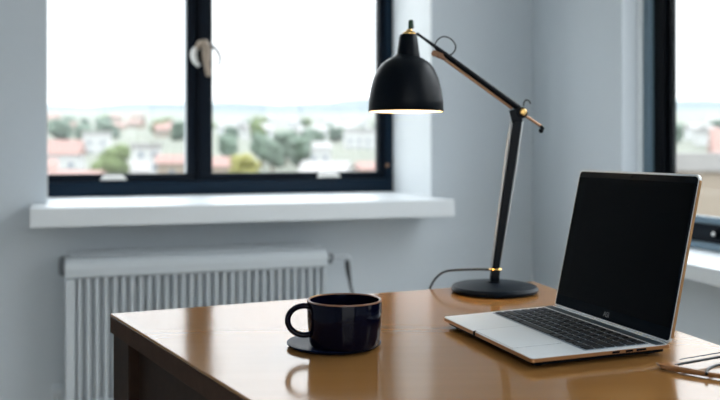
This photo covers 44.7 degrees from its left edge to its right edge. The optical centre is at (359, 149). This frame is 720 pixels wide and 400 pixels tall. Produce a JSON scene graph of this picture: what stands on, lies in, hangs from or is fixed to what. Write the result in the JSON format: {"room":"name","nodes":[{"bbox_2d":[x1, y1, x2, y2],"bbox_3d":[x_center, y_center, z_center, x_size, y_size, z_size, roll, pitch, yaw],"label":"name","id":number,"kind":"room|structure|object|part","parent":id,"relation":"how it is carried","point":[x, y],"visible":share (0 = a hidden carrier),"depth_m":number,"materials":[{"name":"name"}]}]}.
{"room":"home office","nodes":[
{"label":"home office","id":0,"kind":"room"},
{"bbox_2d":[0,0,531,399],"bbox_3d":[-1.093,-0.380,3.293,3.675,2.750,0.491,0,0,-20],"label":"wall","id":1,"kind":"structure","parent":0,"point":[492,38],"depth_m":3.41,"materials":[{"name":"paint"}]},
{"bbox_2d":[30,0,454,227],"bbox_3d":[-0.525,-0.660,3.352,1.650,1.815,0.748,0,0,-20],"label":"window","id":2,"kind":"structure","parent":1,"relation":"in","point":[403,141],"depth_m":3.58,"materials":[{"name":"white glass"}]},
{"bbox_3d":[-1.009,-0.688,3.538,0.693,1.631,0.047,0,0,-20],"label":"sash","id":3,"kind":"part","parent":2,"relation":"part of","materials":[{"name":"black metal"}]},
{"bbox_3d":[-0.640,-0.374,3.568,0.065,0.151,0.035,0,0,0],"label":"lever","id":4,"kind":"part","parent":2,"relation":"part of","materials":[{"name":"silver metal"}]},
{"bbox_3d":[-0.447,0.216,3.341,1.507,0.062,0.675,0,0,-20],"label":"sill","id":5,"kind":"part","parent":2,"relation":"part of","materials":[{"name":"white paint"}]},
{"bbox_3d":[-0.288,-0.688,3.793,0.831,1.631,0.047,0,0,-20],"label":"sash","id":6,"kind":"part","parent":2,"relation":"part of","materials":[{"name":"black metal"}]},
{"bbox_2d":[532,0,719,344],"bbox_3d":[1.418,-0.380,1.035,0.122,2.750,5.460,0,0,-13],"label":"wall","id":7,"kind":"structure","parent":0,"point":[584,52],"depth_m":3.28,"materials":[{"name":"paint"}]},
{"bbox_2d":[637,0,719,286],"bbox_3d":[1.147,-0.600,1.815,0.284,1.890,2.564,0,0,-13],"label":"window","id":8,"kind":"structure","parent":7,"relation":"in","point":[656,19],"depth_m":2.90,"materials":[{"name":"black metal"}]},
{"bbox_3d":[0.954,-0.601,2.984,0.020,1.806,0.010,0,0,-13],"label":"trim","id":9,"kind":"part","parent":8,"relation":"part of","materials":[{"name":"grey paint"}]},
{"bbox_3d":[1.275,-0.600,1.793,0.020,1.761,2.380,0,0,-14],"label":"sash","id":10,"kind":"part","parent":8,"relation":"part of","materials":[{"name":"black metal"}]},
{"bbox_3d":[1.151,0.324,1.790,0.280,0.042,2.476,0,0,-14],"label":"sill","id":11,"kind":"part","parent":8,"relation":"part of","materials":[{"name":"white paint"}]},
{"bbox_3d":[1.275,0.253,1.794,0.020,0.055,2.175,0,0,-14],"label":"rail","id":12,"kind":"part","parent":8,"relation":"part of","materials":[{"name":"black metal"}]},
{"bbox_3d":[1.061,0.251,2.616,0.013,0.033,0.033,0,0,-13],"label":"lock knob","id":13,"kind":"part","parent":8,"relation":"part of","materials":[{"name":"white plastic"}]},
{"bbox_3d":[-0.373,1.045,1.020,4.739,0.100,5.309,0,0,0],"label":"floor","id":14,"kind":"structure","parent":0,"visible":0},
{"bbox_2d":[52,242,353,399],"bbox_3d":[-0.524,0.683,3.107,1.071,0.671,0.139,0,0,-19],"label":"radiator","id":15,"kind":"object","parent":14,"relation":"on","point":[98,284],"visible":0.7,"depth_m":2.99,"materials":[{"name":"metal"}]},
{"bbox_2d":[67,242,317,256],"bbox_3d":[-0.575,0.383,3.113,0.884,0.070,0.092,0,0,-20],"label":"grille","id":16,"kind":"object","parent":15,"relation":"attached to","point":[308,249],"depth_m":3.09,"materials":[{"name":"metal"}]},
{"bbox_3d":[-0.545,0.628,3.053,0.852,0.402,0.042,0,0,-20],"label":"ribbed panel","id":17,"kind":"part","parent":15,"relation":"part of","materials":[{"name":"metal"}]},
{"bbox_2d":[110,281,719,399],"bbox_3d":[0.237,0.625,0.965,0.800,0.740,1.254,0,0,-25],"label":"desk","id":18,"kind":"object","parent":14,"relation":"on","point":[233,351],"visible":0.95,"depth_m":1.08,"materials":[{"name":"brown wood"}]},
{"bbox_3d":[-0.340,0.640,1.337,0.050,0.710,0.089,0,0,-30],"label":"leg","id":19,"kind":"part","parent":18,"relation":"part of","materials":[{"name":"brown wood"}]},
{"bbox_3d":[-0.094,0.600,0.916,0.018,0.630,0.890,0,0,-30],"label":"panel","id":20,"kind":"part","parent":18,"relation":"part of","materials":[{"name":"brown wood"}]},
{"bbox_2d":[287,336,380,354],"bbox_3d":[-0.034,0.252,1.143,0.123,0.006,0.123,0,0,0],"label":"saucer","id":21,"kind":"object","parent":18,"relation":"on","point":[297,343],"visible":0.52,"depth_m":1.10,"materials":[{"name":"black ceramic"}]},
{"bbox_2d":[285,293,381,351],"bbox_3d":[-0.026,0.220,1.125,0.110,0.059,0.096,0,0,27],"label":"coffee cup","id":22,"kind":"object","parent":21,"relation":"on","point":[337,322],"visible":1,"depth_m":1.08,"materials":[{"name":"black ceramic"}]},
{"bbox_3d":[-0.076,0.216,1.110,0.038,0.044,0.010,0,0,0],"label":"handle","id":23,"kind":"part","parent":22,"relation":"part of","materials":[{"name":"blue ceramic"}]},
{"bbox_2d":[368,20,544,298],"bbox_3d":[0.171,0.136,1.558,0.322,0.728,0.156,0,0,-12],"label":"desk lamp","id":24,"kind":"object","parent":18,"relation":"on","point":[405,82],"visible":0.98,"depth_m":1.52,"materials":[{"name":"metal"}]},
{"bbox_3d":[0.080,-0.117,1.528,0.132,0.101,0.132,0,0,0],"label":"lamp shade","id":25,"kind":"part","parent":24,"relation":"part of","materials":[{"name":"black metal"}]},
{"bbox_3d":[0.181,0.356,1.603,0.127,0.288,0.014,0,0,24],"label":"cord","id":26,"kind":"part","parent":24,"relation":"part of","materials":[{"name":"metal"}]},
{"bbox_3d":[0.210,-0.127,1.558,0.161,0.114,0.012,0,0,-11],"label":"arm","id":27,"kind":"part","parent":24,"relation":"part of"},
{"bbox_3d":[0.209,-0.119,1.558,0.133,0.093,0.005,0,0,-11],"label":"arm rod","id":28,"kind":"part","parent":24,"relation":"part of","materials":[{"name":"orange metal"}]},
{"bbox_3d":[0.254,0.078,1.573,0.039,0.261,0.004,0,0,0],"label":"stem rod","id":29,"kind":"part","parent":24,"relation":"part of","materials":[{"name":"metal"}]},
{"bbox_3d":[0.264,0.078,1.573,0.053,0.270,0.011,0,0,0],"label":"stem","id":30,"kind":"part","parent":24,"relation":"part of","materials":[{"name":"black metal"}]},
{"bbox_3d":[0.273,0.073,1.573,0.042,0.250,0.004,0,0,0],"label":"stem rod","id":31,"kind":"part","parent":24,"relation":"part of","materials":[{"name":"metal"}]},
{"bbox_3d":[0.311,-0.052,1.573,0.030,0.022,0.005,0,0,0],"label":"tail rod","id":32,"kind":"part","parent":24,"relation":"part of","materials":[{"name":"orange metal"}]},
{"bbox_3d":[0.326,-0.038,1.573,0.011,0.016,0.009,0,0,0],"label":"tail knob","id":33,"kind":"part","parent":24,"relation":"part of","materials":[{"name":"black metal"}]},
{"bbox_2d":[444,170,701,365],"bbox_3d":[0.273,0.143,1.193,0.251,0.224,0.299,0,0,-17],"label":"laptop","id":34,"kind":"object","parent":18,"relation":"on","point":[623,269],"visible":1,"depth_m":1.19,"materials":[{"name":"silver metal"}]},
{"bbox_3d":[0.366,0.136,1.230,0.049,0.210,0.283,0,0,-17],"label":"screen lid","id":35,"kind":"part","parent":34,"relation":"part of","materials":[{"name":"black glass"}]},
{"bbox_2d":[656,352,719,378],"bbox_3d":[0.425,0.251,1.053,0.112,0.007,0.178,0,0,28],"label":"eyeglasses","id":36,"kind":"object","parent":18,"relation":"on","point":[670,366],"visible":1,"depth_m":1.00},
{"label":"outside","id":37,"kind":"structure","parent":0,"visible":0},
{"bbox_2d":[48,110,719,171],"bbox_3d":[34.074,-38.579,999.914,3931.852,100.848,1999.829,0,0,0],"label":"ground","id":38,"kind":"structure","parent":37,"point":[169,147],"depth_m":637.76,"materials":[{"name":"white"}]},
{"bbox_2d":[48,158,58,169],"bbox_3d":[-70.708,3.997,190.000,12.064,4.400,11.001,0,0,0],"label":"house","id":39,"kind":"structure","parent":38,"relation":"on","point":[53,164],"depth_m":189.44,"materials":[{"name":"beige paint"}]},
{"bbox_2d":[48,115,58,119],"bbox_3d":[-297.059,-28.804,841.134,15.442,9.393,13.421,0,0,28],"label":"house","id":40,"kind":"structure","parent":38,"relation":"on","point":[50,117],"depth_m":838.22,"materials":[{"name":"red tile"}]},
{"bbox_2d":[48,118,71,139],"bbox_3d":[-137.353,-8.524,400.097,11.125,11.657,12.169,0,0,-35],"label":"tree","id":41,"kind":"object","parent":38,"relation":"on","point":[60,130],"visible":0.94,"depth_m":396.58,"materials":[{"name":"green plant"}]},
{"bbox_2d":[60,119,73,135],"bbox_3d":[-155.107,-10.700,457.983,11.736,11.154,12.838,0,0,15],"label":"tree","id":42,"kind":"object","parent":38,"relation":"on","point":[71,126],"visible":0.08,"depth_m":457.13,"materials":[{"name":"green plant"}]},
{"bbox_2d":[48,140,86,169],"bbox_3d":[-73.876,1.411,215.000,12.620,7.800,9.934,0,0,0],"label":"house","id":43,"kind":"structure","parent":38,"relation":"on","point":[70,154],"depth_m":212.06,"materials":[{"name":"white paint"}]},
{"bbox_2d":[63,116,76,121],"bbox_3d":[-225.547,-21.248,681.667,11.836,11.124,12.947,0,0,41],"label":"tree","id":44,"kind":"object","parent":38,"relation":"on","point":[68,118],"visible":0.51,"depth_m":678.40,"materials":[{"name":"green plant"}]},
{"bbox_2d":[48,170,106,173],"bbox_3d":[-48.630,5.618,150.000,14.973,4.400,12.982,0,0,0],"label":"house","id":45,"kind":"structure","parent":38,"relation":"on","point":[49,171],"depth_m":149.21,"materials":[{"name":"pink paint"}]},
{"bbox_2d":[74,123,92,139],"bbox_3d":[-113.537,-5.939,360.561,8.571,10.126,9.375,0,0,39],"label":"tree","id":46,"kind":"object","parent":38,"relation":"on","point":[79,127],"visible":0.57,"depth_m":357.58,"materials":[{"name":"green plant"}]},
{"bbox_2d":[80,117,89,124],"bbox_3d":[-227.928,-22.652,727.069,8.528,9.543,9.328,0,0,-6],"label":"tree","id":47,"kind":"object","parent":38,"relation":"on","point":[84,120],"visible":0.84,"depth_m":724.00,"materials":[{"name":"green plant"}]},
{"bbox_2d":[81,131,111,152],"bbox_3d":[-87.066,-1.937,290.000,10.489,8.500,10.021,0,0,0],"label":"house","id":48,"kind":"structure","parent":38,"relation":"on","point":[95,141],"depth_m":286.13,"materials":[{"name":"white paint"}]},
{"bbox_2d":[94,116,112,126],"bbox_3d":[-201.327,-21.207,685.020,13.901,11.445,12.709,0,0,39],"label":"tree","id":49,"kind":"object","parent":38,"relation":"on","point":[107,118],"visible":0.37,"depth_m":682.55,"materials":[{"name":"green plant"}]},
{"bbox_2d":[94,120,120,137],"bbox_3d":[-124.115,-9.319,431.301,13.056,11.174,14.281,0,0,7],"label":"tree","id":50,"kind":"object","parent":38,"relation":"on","point":[102,125],"visible":0.79,"depth_m":427.23,"materials":[{"name":"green plant"}]},
{"bbox_2d":[90,143,131,173],"bbox_3d":[-44.982,3.135,158.285,7.363,8.734,5.988,0,0,-22],"label":"tree","id":51,"kind":"object","parent":38,"relation":"on","point":[113,160],"visible":0.88,"depth_m":156.60,"materials":[{"name":"green plant"}]},
{"bbox_2d":[109,114,122,122],"bbox_3d":[-258.737,-33.036,925.520,15.612,9.497,13.569,0,0,-23],"label":"house","id":52,"kind":"structure","parent":38,"relation":"on","point":[116,117],"depth_m":922.97,"materials":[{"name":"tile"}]},
{"bbox_2d":[113,122,125,130],"bbox_3d":[-171.101,-15.446,616.138,13.049,7.937,11.341,0,0,-19],"label":"house","id":53,"kind":"structure","parent":38,"relation":"on","point":[121,125],"depth_m":614.98,"materials":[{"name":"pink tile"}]},
{"bbox_2d":[126,119,145,128],"bbox_3d":[-176.230,-19.749,689.086,15.390,9.362,13.376,0,0,30],"label":"house","id":54,"kind":"structure","parent":38,"relation":"on","point":[130,123],"depth_m":685.39,"materials":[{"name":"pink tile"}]},
{"bbox_2d":[131,116,143,118],"bbox_3d":[-199.083,-25.330,781.761,11.088,10.417,10.137,0,0,44],"label":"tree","id":55,"kind":"object","parent":38,"relation":"on","point":[135,117],"visible":0.27,"depth_m":779.88,"materials":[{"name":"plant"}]},
{"bbox_2d":[131,113,144,119],"bbox_3d":[-251.505,-36.903,993.418,15.332,9.326,13.325,0,0,28],"label":"house","id":56,"kind":"structure","parent":38,"relation":"on","point":[133,114],"depth_m":991.65,"materials":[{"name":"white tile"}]},
{"bbox_2d":[128,161,151,172],"bbox_3d":[-42.003,4.766,165.000,6.682,5.200,7.078,0,0,0],"label":"house","id":57,"kind":"structure","parent":38,"relation":"on","point":[138,166],"depth_m":163.75,"materials":[{"name":"beige paint"}]},
{"bbox_2d":[130,143,161,172],"bbox_3d":[-51.301,2.013,210.000,8.925,7.400,9.283,0,0,0],"label":"house","id":58,"kind":"structure","parent":38,"relation":"on","point":[140,151],"depth_m":206.75,"materials":[{"name":"white paint"}]},
{"bbox_2d":[149,120,167,134],"bbox_3d":[-114.352,-11.684,496.807,10.740,11.019,13.208,0,0,-14],"label":"tree","id":59,"kind":"object","parent":38,"relation":"on","point":[151,128],"visible":0.25,"depth_m":492.58,"materials":[{"name":"green plant"}]},
{"bbox_2d":[154,124,171,137],"bbox_3d":[-101.079,-9.068,458.058,15.124,9.200,13.145,0,0,0],"label":"house","id":60,"kind":"structure","parent":38,"relation":"on","point":[160,130],"depth_m":453.57,"materials":[{"name":"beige paint"}]},
{"bbox_2d":[159,117,172,120],"bbox_3d":[-156.458,-20.968,699.975,15.376,10.698,12.503,0,0,19],"label":"tree","id":61,"kind":"object","parent":38,"relation":"on","point":[165,118],"visible":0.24,"depth_m":696.01,"materials":[{"name":"green plant"}]},
{"bbox_2d":[155,155,183,172],"bbox_3d":[-40.776,3.749,190.000,8.212,5.500,8.055,0,0,0],"label":"house","id":62,"kind":"structure","parent":38,"relation":"on","point":[165,163],"depth_m":187.28,"materials":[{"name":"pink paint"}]},
{"bbox_2d":[170,120,183,140],"bbox_3d":[-82.354,-7.880,398.917,9.069,11.625,9.920,0,0,40],"label":"tree","id":63,"kind":"object","parent":38,"relation":"on","point":[177,128],"visible":0.82,"depth_m":395.51,"materials":[{"name":"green plant"}]},
{"bbox_2d":[212,157,231,172],"bbox_3d":[-28.168,4.214,175.000,8.015,5.800,8.015,0,0,0],"label":"house","id":64,"kind":"structure","parent":38,"relation":"on","point":[219,164],"depth_m":172.45,"materials":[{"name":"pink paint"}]},
{"bbox_2d":[217,123,236,134],"bbox_3d":[-89.603,-13.985,591.924,14.904,9.066,12.954,0,0,16],"label":"house","id":65,"kind":"structure","parent":38,"relation":"on","point":[220,126],"depth_m":588.68,"materials":[{"name":"white paint"}]},
{"bbox_2d":[218,134,238,156],"bbox_3d":[-39.099,-0.495,259.939,7.204,8.753,6.586,0,0,-38],"label":"tree","id":66,"kind":"object","parent":38,"relation":"on","point":[228,146],"visible":0.95,"depth_m":257.74,"materials":[{"name":"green plant"}]},
{"bbox_2d":[223,125,238,137],"bbox_3d":[-69.725,-9.298,476.919,8.672,8.471,9.486,0,0,-17],"label":"tree","id":67,"kind":"object","parent":38,"relation":"on","point":[229,129],"visible":0.82,"depth_m":473.95,"materials":[{"name":"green plant"}]},
{"bbox_2d":[227,118,242,127],"bbox_3d":[-112.222,-23.891,788.406,15.020,9.136,13.054,0,0,19],"label":"house","id":68,"kind":"structure","parent":38,"relation":"on","point":[239,121],"depth_m":785.23,"materials":[{"name":"white paint"}]},
{"bbox_2d":[238,124,243,136],"bbox_3d":[-66.015,-11.109,524.624,14.643,8.907,12.726,0,0,-30],"label":"house","id":69,"kind":"structure","parent":38,"relation":"on","point":[241,125],"depth_m":521.42,"materials":[{"name":"white paint"}]},
{"bbox_2d":[228,153,260,172],"bbox_3d":[-20.069,4.252,149.955,6.197,7.424,6.086,0,0,-8],"label":"tree","id":70,"kind":"object","parent":38,"relation":"on","point":[245,162],"visible":0.46,"depth_m":147.90,"materials":[{"name":"yellow plant"}]},
{"bbox_2d":[241,123,273,139],"bbox_3d":[-53.424,-9.028,457.083,16.818,10.230,14.616,0,0,-10],"label":"house","id":71,"kind":"structure","parent":38,"relation":"on","point":[268,127],"depth_m":454.90,"materials":[{"name":"white paint"}]},
{"bbox_2d":[249,132,266,166],"bbox_3d":[-26.737,-0.139,239.995,7.409,9.725,8.104,0,0,17],"label":"tree","id":72,"kind":"object","parent":38,"relation":"on","point":[254,146],"visible":0.5,"depth_m":237.62,"materials":[{"name":"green plant"}]},
{"bbox_2d":[248,121,267,137],"bbox_3d":[-45.208,-7.154,389.207,8.678,11.400,7.057,0,0,1],"label":"tree","id":73,"kind":"object","parent":38,"relation":"on","point":[254,126],"visible":0.66,"depth_m":387.67,"materials":[{"name":"green plant"}]},
{"bbox_2d":[253,117,268,122],"bbox_3d":[-77.513,-19.769,679.105,12.646,11.682,15.551,0,0,41],"label":"tree","id":74,"kind":"object","parent":38,"relation":"on","point":[262,119],"visible":0.47,"depth_m":676.58,"materials":[{"name":"green plant"}]},
{"bbox_2d":[264,116,273,121],"bbox_3d":[-105.742,-35.999,1017.049,12.812,7.793,11.135,0,0,-17],"label":"house","id":75,"kind":"structure","parent":38,"relation":"on","point":[270,118],"depth_m":1014.67,"materials":[{"name":"white paint"}]},
{"bbox_2d":[259,137,285,171],"bbox_3d":[-21.501,1.260,215.026,6.586,8.753,7.204,0,0,-1],"label":"tree","id":76,"kind":"object","parent":38,"relation":"on","point":[271,151],"visible":0.99,"depth_m":212.95,"materials":[{"name":"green plant"}]},
{"bbox_2d":[273,130,299,164],"bbox_3d":[-20.866,-0.574,246.091,9.005,10.212,8.232,0,0,-29],"label":"tree","id":77,"kind":"object","parent":38,"relation":"on","point":[283,137],"visible":0.56,"depth_m":242.54,"materials":[{"name":"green plant"}]},
{"bbox_2d":[286,118,301,127],"bbox_3d":[-61.250,-24.974,811.959,15.635,9.511,13.589,0,0,33],"label":"house","id":78,"kind":"structure","parent":38,"relation":"on","point":[290,122],"depth_m":808.18,"materials":[{"name":"white paint"}]},
{"bbox_2d":[288,137,311,169],"bbox_3d":[-15.478,0.920,225.074,7.204,8.753,6.586,0,0,-28],"label":"tree","id":79,"kind":"object","parent":38,"relation":"on","point":[299,150],"visible":0.98,"depth_m":223.06,"materials":[{"name":"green plant"}]},
{"bbox_2d":[293,127,314,134],"bbox_3d":[-27.680,-7.366,441.544,13.691,8.328,11.899,0,0,-21],"label":"house","id":80,"kind":"structure","parent":38,"relation":"on","point":[298,130],"depth_m":438.01,"materials":[{"name":"white paint"}]},
{"bbox_2d":[304,117,311,126],"bbox_3d":[-43.349,-21.733,726.894,7.172,11.067,8.819,0,0,27],"label":"tree","id":81,"kind":"object","parent":38,"relation":"on","point":[307,122],"visible":0.97,"depth_m":724.27,"materials":[{"name":"green plant"}]},
{"bbox_2d":[301,128,324,141],"bbox_3d":[-17.254,-3.528,330.100,8.232,9.239,9.005,0,0,-39],"label":"tree","id":82,"kind":"object","parent":38,"relation":"on","point":[314,135],"visible":0.68,"depth_m":327.17,"materials":[{"name":"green plant"}]},
{"bbox_2d":[310,126,327,138],"bbox_3d":[-24.598,-10.637,529.506,12.919,7.858,11.228,0,0,19],"label":"house","id":83,"kind":"structure","parent":38,"relation":"on","point":[324,129],"depth_m":526.66,"materials":[{"name":"white paint"}]},
{"bbox_2d":[307,142,332,160],"bbox_3d":[-12.562,0.737,262.000,8.996,6.500,8.214,0,0,0],"label":"house","id":84,"kind":"structure","parent":38,"relation":"on","point":[321,151],"depth_m":259.32,"materials":[{"name":"white paint"}]},
{"bbox_2d":[298,161,352,171],"bbox_3d":[-7.064,4.588,182.000,11.350,4.700,9.252,0,0,0],"label":"house","id":85,"kind":"structure","parent":38,"relation":"on","point":[305,166],"depth_m":180.24,"materials":[{"name":"white paint"}]},
{"bbox_2d":[327,126,344,142],"bbox_3d":[-11.131,-6.967,420.109,10.806,8.753,9.879,0,0,-29],"label":"tree","id":86,"kind":"object","parent":38,"relation":"on","point":[335,134],"visible":0.88,"depth_m":416.62,"materials":[{"name":"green plant"}]},
{"bbox_2d":[333,123,357,140],"bbox_3d":[-8.370,-10.347,495.563,16.493,10.033,14.335,0,0,16],"label":"house","id":87,"kind":"structure","parent":38,"relation":"on","point":[346,125],"depth_m":493.25,"materials":[{"name":"white paint"}]},
{"bbox_2d":[349,119,367,127],"bbox_3d":[-1.229,-21.261,736.459,16.220,9.866,14.097,0,0,39],"label":"house","id":88,"kind":"structure","parent":38,"relation":"on","point":[361,122],"depth_m":733.35,"materials":[{"name":"white paint"}]},
{"bbox_2d":[343,129,374,148],"bbox_3d":[0.753,-3.312,330.000,14.272,9.000,10.691,0,0,0],"label":"house","id":89,"kind":"structure","parent":38,"relation":"on","point":[353,138],"depth_m":325.42,"materials":[{"name":"white paint"}]},
{"bbox_2d":[343,128,374,135],"bbox_3d":[0.240,-4.470,360.654,15.095,9.182,13.119,0,0,31],"label":"house","id":90,"kind":"structure","parent":38,"relation":"on","point":[345,128],"depth_m":360.21,"materials":[{"name":"white paint"}]},
{"bbox_2d":[353,162,374,170],"bbox_3d":[2.466,4.714,180.000,8.015,4.600,8.015,0,0,0],"label":"house","id":91,"kind":"structure","parent":38,"relation":"on","point":[359,166],"depth_m":178.03,"materials":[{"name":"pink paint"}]},
{"bbox_2d":[676,122,684,142],"bbox_3d":[106.369,-4.107,301.645,10.411,11.282,11.388,0,0,28],"label":"tree","id":92,"kind":"object","parent":38,"relation":"on","point":[680,135],"visible":0.2,"depth_m":297.31,"materials":[{"name":"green plant"}]},
{"bbox_2d":[683,124,708,139],"bbox_3d":[177.715,-9.598,461.786,14.141,8.602,12.290,0,0,10],"label":"house","id":93,"kind":"structure","parent":38,"relation":"on","point":[688,128],"depth_m":459.59,"materials":[{"name":"white paint"}]},
{"bbox_2d":[676,152,719,216],"bbox_3d":[23.630,5.433,60.000,9.400,10.500,8.400,0,0,17],"label":"house","id":94,"kind":"structure","parent":38,"relation":"on","point":[706,165],"depth_m":56.20,"materials":[{"name":"beige paint"}]},
{"bbox_2d":[693,125,716,144],"bbox_3d":[153.299,-6.545,385.250,14.646,8.909,12.729,0,0,-31],"label":"house","id":95,"kind":"structure","parent":38,"relation":"on","point":[701,135],"depth_m":381.57,"materials":[{"name":"white paint"}]},
{"bbox_2d":[706,116,719,123],"bbox_3d":[272.011,-20.760,668.503,16.993,10.337,14.769,0,0,38],"label":"house","id":96,"kind":"structure","parent":38,"relation":"on","point":[709,119],"depth_m":666.74,"materials":[{"name":"white paint"}]},
{"bbox_2d":[707,128,719,152],"bbox_3d":[46.804,3.441,100.000,14.829,12.000,12.190,0,0,0],"label":"house","id":97,"kind":"structure","parent":38,"relation":"on","point":[714,133],"depth_m":100.28,"materials":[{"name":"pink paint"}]},
{"bbox_2d":[708,119,719,127],"bbox_3d":[194.175,-11.707,477.637,14.070,10.609,12.863,0,0,-39],"label":"tree","id":98,"kind":"object","parent":38,"relation":"on","point":[716,122],"visible":0.4,"depth_m":471.98,"materials":[{"name":"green plant"}]},
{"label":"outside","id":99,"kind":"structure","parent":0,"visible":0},
{"bbox_2d":[48,98,719,112],"bbox_3d":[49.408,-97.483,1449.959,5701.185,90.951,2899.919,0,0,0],"label":"hills","id":100,"kind":"structure","parent":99,"point":[361,105],"depth_m":1932.11,"materials":[{"name":"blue plant"}]}
]}

